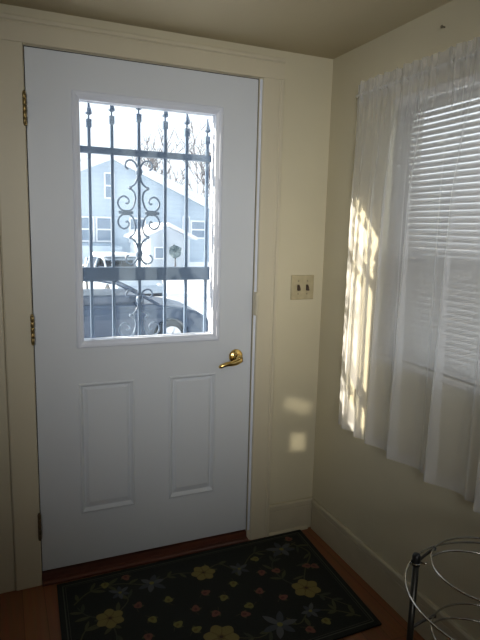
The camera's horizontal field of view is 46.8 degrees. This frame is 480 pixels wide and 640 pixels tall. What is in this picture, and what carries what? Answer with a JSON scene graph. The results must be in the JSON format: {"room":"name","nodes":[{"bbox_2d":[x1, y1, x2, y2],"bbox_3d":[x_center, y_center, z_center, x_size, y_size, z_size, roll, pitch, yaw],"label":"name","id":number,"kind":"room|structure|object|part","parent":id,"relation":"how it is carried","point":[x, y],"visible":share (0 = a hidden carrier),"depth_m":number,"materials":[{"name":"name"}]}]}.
{"room":"home entryway","nodes":[
{"label":"home entryway","id":0,"kind":"room"},
{"bbox_2d":[0,3,332,585],"bbox_3d":[-1.036,-0.006,2.094,3.025,2.213,0.150,-3,10,-23],"label":"wall","id":1,"kind":"structure","parent":0,"point":[308,78],"depth_m":2.52,"materials":[{"name":"beige paint"}]},
{"bbox_2d":[0,248,15,593],"bbox_3d":[-0.938,0.021,2.051,0.120,2.178,0.013,-3,10,-23],"label":"trim","id":2,"kind":"structure","parent":1,"relation":"attached to","point":[7,565],"depth_m":2.16,"materials":[{"name":"beige paint"}]},
{"bbox_2d":[0,39,41,590],"bbox_3d":[-0.837,0.060,2.099,0.100,2.090,0.018,-3,10,-23],"label":"trim","id":3,"kind":"structure","parent":1,"relation":"attached to","point":[14,208],"depth_m":2.08,"materials":[{"name":"beige paint"}]},
{"bbox_2d":[22,46,257,570],"bbox_3d":[-0.371,0.016,2.299,0.932,2.032,0.120,-3,10,-23],"label":"door","id":4,"kind":"structure","parent":1,"relation":"in","point":[143,439],"depth_m":2.31,"materials":[{"name":"white paint"}]},
{"bbox_3d":[-0.367,-0.384,2.260,0.603,0.975,0.068,-3,10,-23],"label":"glass frame","id":5,"kind":"part","parent":4,"relation":"part of","materials":[{"name":"white"}]},
{"bbox_3d":[-0.041,0.186,2.423,0.112,0.046,0.031,-3,10,-23],"label":"handle","id":6,"kind":"part","parent":4,"relation":"part of","materials":[{"name":"gold metal"}]},
{"bbox_2d":[0,12,285,79],"bbox_3d":[-0.334,-1.035,2.126,1.135,0.088,0.020,-3,10,-23],"label":"trim","id":7,"kind":"structure","parent":1,"relation":"attached to","point":[16,28],"depth_m":2.09,"materials":[{"name":"beige paint"}]},
{"bbox_2d":[23,44,262,570],"bbox_3d":[-0.395,0.023,2.373,0.944,2.098,0.158,-3,10,-23],"label":"trim","id":8,"kind":"structure","parent":1,"relation":"attached to","point":[260,80],"depth_m":2.39,"materials":[{"name":"beige paint"}]},
{"bbox_2d":[80,103,211,337],"bbox_3d":[-0.406,0.008,2.393,0.921,2.020,0.044,-3,10,-23],"label":"security bars","id":9,"kind":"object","parent":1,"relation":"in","point":[91,273],"depth_m":2.33,"materials":[{"name":"black metal"}]},
{"bbox_2d":[85,103,93,337],"bbox_3d":[-0.605,-0.388,2.243,0.027,0.960,0.027,-3,10,-23],"label":"grille","id":10,"kind":"object","parent":9,"relation":"attached to","point":[89,271],"depth_m":2.23,"materials":[{"name":"black metal"}]},
{"bbox_2d":[108,105,167,336],"bbox_3d":[-0.421,-0.415,2.318,0.247,0.998,0.032,-3,10,-23],"label":"grille","id":11,"kind":"object","parent":9,"relation":"attached to","point":[139,273],"depth_m":2.32,"materials":[{"name":"black metal"}]},
{"bbox_2d":[183,114,189,332],"bbox_3d":[-0.234,-0.404,2.401,0.027,0.960,0.027,-3,10,-23],"label":"grille","id":12,"kind":"object","parent":9,"relation":"attached to","point":[186,157],"depth_m":2.40,"materials":[{"name":"black metal"}]},
{"bbox_2d":[203,119,210,331],"bbox_3d":[-0.149,-0.396,2.439,0.027,0.936,0.027,-3,10,-23],"label":"grille","id":13,"kind":"object","parent":9,"relation":"attached to","point":[206,158],"depth_m":2.44,"materials":[{"name":"black metal"}]},
{"bbox_3d":[-0.408,0.008,2.397,0.921,2.020,0.036,-3,10,-23],"label":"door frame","id":14,"kind":"part","parent":9,"relation":"part of","materials":[{"name":"white paint"}]},
{"bbox_2d":[254,292,258,315],"bbox_3d":[0.074,-0.072,2.458,0.016,0.104,0.030,-3,10,-23],"label":"strike plate","id":15,"kind":"object","parent":1,"relation":"attached to","point":[256,294],"visible":1,"depth_m":2.45,"materials":[{"name":"beige paint"}]},
{"bbox_2d":[249,78,284,539],"bbox_3d":[0.116,0.018,2.505,0.098,2.090,0.020,-3,10,-23],"label":"trim","id":16,"kind":"structure","parent":1,"relation":"attached to","point":[273,89],"depth_m":2.48,"materials":[{"name":"beige paint"}]},
{"bbox_2d":[269,497,312,535],"bbox_3d":[0.250,0.966,2.726,0.245,0.157,0.024,-3,10,-23],"label":"baseboard","id":17,"kind":"structure","parent":1,"relation":"attached to","point":[288,516],"depth_m":2.72,"materials":[{"name":"beige paint"}]},
{"bbox_2d":[290,275,313,299],"bbox_3d":[0.291,-0.150,2.552,0.120,0.113,0.020,-3,10,-23],"label":"light switch","id":18,"kind":"object","parent":1,"relation":"attached to","point":[302,286],"visible":1,"depth_m":2.55,"materials":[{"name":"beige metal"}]},
{"bbox_2d":[0,527,424,639],"bbox_3d":[-0.219,1.422,0.710,3.025,0.120,3.750,-3,10,-23],"label":"floor","id":19,"kind":"structure","parent":0,"point":[32,613],"depth_m":2.14,"materials":[{"name":"brown wood"}]},
{"bbox_2d":[42,529,248,586],"bbox_3d":[-0.418,1.037,2.528,0.924,0.046,0.178,-3,10,-23],"label":"threshold","id":20,"kind":"object","parent":19,"relation":"on","point":[110,564],"visible":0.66,"depth_m":2.44,"materials":[{"name":"red wood"}]},
{"bbox_2d":[57,530,381,639],"bbox_3d":[-0.102,1.118,2.187,1.175,0.011,0.719,-3,10,-23],"label":"rug","id":21,"kind":"object","parent":19,"relation":"on","point":[280,586],"visible":1,"depth_m":2.21,"materials":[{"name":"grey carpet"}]},
{"bbox_2d":[404,537,479,639],"bbox_3d":[0.665,0.960,1.422,0.508,0.606,0.501,-3,10,-23],"label":"plant stand","id":22,"kind":"object","parent":19,"relation":"on","point":[416,559],"visible":1,"depth_m":1.53,"materials":[{"name":"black metal"}]},
{"bbox_3d":[0.477,0.941,1.570,0.018,0.563,0.018,-3,10,-23],"label":"post","id":23,"kind":"part","parent":22,"relation":"part of","materials":[{"name":"black metal"}]},
{"bbox_3d":[0.513,0.851,1.562,0.073,0.037,0.008,0,9,-11],"label":"arm","id":24,"kind":"part","parent":22,"relation":"part of","materials":[{"name":"silver metal"}]},
{"bbox_3d":[0.512,0.653,1.535,0.064,0.036,0.009,-3,10,-23],"label":"arm","id":25,"kind":"part","parent":22,"relation":"part of","materials":[{"name":"black metal"}]},
{"bbox_2d":[0,0,452,58],"bbox_3d":[-0.200,-0.864,0.237,3.175,0.120,3.900,-3,10,-23],"label":"ceiling","id":26,"kind":"structure","parent":0,"point":[330,29],"depth_m":1.98,"materials":[{"name":"beige paint"}]},
{"bbox_2d":[312,0,479,639],"bbox_3d":[1.131,0.213,1.086,0.150,2.213,3.750,-3,10,-23],"label":"wall","id":27,"kind":"structure","parent":0,"point":[387,502],"depth_m":2.19,"materials":[{"name":"beige paint"}]},
{"bbox_2d":[311,499,475,639],"bbox_3d":[1.064,1.244,1.141,0.015,0.156,3.578,-3,10,-23],"label":"baseboard","id":28,"kind":"structure","parent":27,"relation":"attached to","point":[370,566],"depth_m":2.26,"materials":[{"name":"beige paint"}]},
{"bbox_2d":[356,51,479,102],"bbox_3d":[0.798,-0.778,1.520,0.040,0.040,1.622,-3,10,-23],"label":"curtain rod","id":29,"kind":"object","parent":27,"relation":"attached to","point":[477,52],"visible":0.94,"depth_m":1.90,"materials":[{"name":"white metal"}]},
{"bbox_2d":[338,38,479,508],"bbox_3d":[0.746,-0.128,1.650,0.082,1.428,1.589,-2,10,-22],"label":"sheer curtain","id":30,"kind":"object","parent":29,"relation":"hanging from","point":[455,52],"visible":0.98,"depth_m":2.02,"materials":[{"name":"white fabric"}]},
{"bbox_2d":[369,83,479,395],"bbox_3d":[0.854,-0.251,1.669,0.161,1.001,1.230,-3,10,-23],"label":"window","id":31,"kind":"structure","parent":27,"relation":"in","point":[448,381],"depth_m":2.08,"materials":[{"name":"grey paint"}]},
{"bbox_2d":[378,72,479,385],"bbox_3d":[0.806,-0.261,1.647,0.028,0.974,1.154,-3,10,-23],"label":"blind","id":32,"kind":"object","parent":31,"relation":"attached to","point":[462,323],"visible":0.99,"depth_m":1.93,"materials":[{"name":"white plastic"}]},
{"bbox_3d":[0.643,-0.317,2.024,0.028,0.938,0.001,-3,10,-23],"label":"ladder cord","id":33,"kind":"part","parent":32,"relation":"part of","materials":[{"name":"white fabric"}]},
{"bbox_3d":[0.795,0.212,1.724,0.024,0.014,1.154,-3,10,-23],"label":"rail","id":34,"kind":"part","parent":32,"relation":"part of","materials":[{"name":"white plastic"}]},
{"bbox_3d":[0.818,-0.729,1.570,0.028,0.026,1.154,-3,10,-23],"label":"head rail","id":35,"kind":"part","parent":32,"relation":"part of","materials":[{"name":"white plastic"}]},
{"bbox_3d":[0.875,-0.264,1.676,0.117,0.978,1.169,-3,10,-23],"label":"frame","id":36,"kind":"part","parent":31,"relation":"part of","materials":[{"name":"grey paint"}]},
{"bbox_3d":[0.871,-0.436,1.649,0.030,0.595,1.142,-3,10,-23],"label":"sash","id":37,"kind":"part","parent":31,"relation":"part of","materials":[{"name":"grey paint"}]},
{"label":"outside","id":38,"kind":"structure","parent":0,"visible":0},
{"bbox_2d":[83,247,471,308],"bbox_3d":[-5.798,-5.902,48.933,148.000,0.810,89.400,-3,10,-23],"label":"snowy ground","id":39,"kind":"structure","parent":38,"point":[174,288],"depth_m":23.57,"materials":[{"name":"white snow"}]},
{"bbox_2d":[83,252,162,296],"bbox_3d":[-4.305,-1.562,19.890,2.060,1.600,4.530,-4,11,-30],"label":"parked car","id":40,"kind":"object","parent":39,"relation":"on","point":[100,259],"visible":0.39,"depth_m":19.50,"materials":[{"name":"silver metal"}]},
{"bbox_3d":[-4.879,-1.952,20.076,0.480,0.480,0.140,-4,11,-30],"label":"seat","id":41,"kind":"part","parent":40,"relation":"part of","materials":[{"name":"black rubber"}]},
{"bbox_2d":[80,154,209,263],"bbox_3d":[-8.435,-6.468,32.617,12.400,5.784,11.700,-3,10,-23],"label":"gabled house","id":42,"kind":"structure","parent":39,"relation":"on","point":[124,178],"depth_m":28.57,"materials":[{"name":"blue"}]},
{"bbox_3d":[-7.773,-4.604,28.074,0.620,1.120,0.022,-3,10,-23],"label":"pane","id":43,"kind":"part","parent":42,"relation":"part of","materials":[{"name":"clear glass"}]},
{"bbox_3d":[-6.969,-4.640,28.417,0.670,1.120,0.022,-3,10,-23],"label":"pane","id":44,"kind":"part","parent":42,"relation":"part of","materials":[{"name":"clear glass"}]},
{"bbox_3d":[-6.644,-6.823,28.179,0.380,1.160,0.022,-3,10,-23],"label":"pane","id":45,"kind":"part","parent":42,"relation":"part of","materials":[{"name":"clear glass"}]},
{"bbox_3d":[-5.384,-4.711,29.094,0.720,1.120,0.022,-3,10,-23],"label":"pane","id":46,"kind":"part","parent":42,"relation":"part of","materials":[{"name":"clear glass"}]},
{"bbox_3d":[-2.303,-4.947,30.392,0.720,0.820,0.022,-3,10,-23],"label":"pane","id":47,"kind":"part","parent":42,"relation":"part of","materials":[{"name":"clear glass"}]},
{"bbox_2d":[127,128,191,173],"bbox_3d":[-6.294,-9.761,41.882,3.804,9.646,5.706,7,11,33],"label":"bare tree","id":48,"kind":"object","parent":39,"relation":"on","point":[152,160],"visible":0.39,"depth_m":41.07,"materials":[{"name":"grey plant"}]},
{"bbox_2d":[123,223,196,266],"bbox_3d":[-3.808,-3.455,26.043,2.600,2.180,3.600,-3,10,-23],"label":"garage","id":49,"kind":"structure","parent":39,"relation":"on","point":[153,246],"depth_m":24.73,"materials":[{"name":"grey"}]},
{"bbox_3d":[-3.989,-2.825,24.263,0.120,1.500,0.120,-3,10,-23],"label":"post","id":50,"kind":"part","parent":49,"relation":"part of","materials":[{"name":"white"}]},
{"bbox_3d":[-3.591,-2.980,24.653,0.370,0.440,0.022,-3,10,-23],"label":"pane","id":51,"kind":"part","parent":49,"relation":"part of","materials":[{"name":"clear glass"}]},
{"bbox_2d":[169,244,181,266],"bbox_3d":[-2.857,-2.706,24.474,0.591,1.257,0.606,-3,10,-23],"label":"round bush","id":52,"kind":"object","parent":39,"relation":"on","point":[174,251],"visible":0.98,"depth_m":24.27,"materials":[{"name":"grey plant"}]},
{"bbox_2d":[154,296,208,307],"bbox_3d":[-2.625,-0.394,17.826,69.101,0.830,1.287,-3,10,-23],"label":"snow bank","id":53,"kind":"object","parent":39,"relation":"on","point":[193,303],"visible":0.03,"depth_m":18.24,"materials":[{"name":"white snow"}]},
{"bbox_2d":[159,118,210,196],"bbox_3d":[-3.156,-11.327,47.739,6.586,10.980,7.035,7,11,29],"label":"bare tree","id":54,"kind":"object","parent":39,"relation":"on","point":[202,173],"visible":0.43,"depth_m":46.57,"materials":[{"name":"grey plant"}]},
{"bbox_2d":[177,134,210,191],"bbox_3d":[-2.103,-12.872,55.113,7.728,11.727,7.184,-1,10,-17],"label":"bare tree","id":55,"kind":"object","parent":39,"relation":"on","point":[202,134],"visible":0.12,"depth_m":53.59,"materials":[{"name":"grey plant"}]},
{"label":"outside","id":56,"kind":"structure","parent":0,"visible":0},
{"bbox_2d":[194,309,208,318],"bbox_3d":[7.732,-0.086,17.842,148.000,0.060,7.400,-3,10,-23],"label":"street","id":57,"kind":"structure","parent":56,"point":[197,310],"depth_m":17.42,"materials":[{"name":"white snow"}]},
{"bbox_2d":[83,281,207,337],"bbox_3d":[-3.003,-0.218,11.938,4.530,1.568,2.060,-2,10,-20],"label":"parked car","id":58,"kind":"object","parent":57,"relation":"on","point":[153,305],"visible":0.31,"depth_m":11.43,"materials":[{"name":"blue paint"}]}
]}

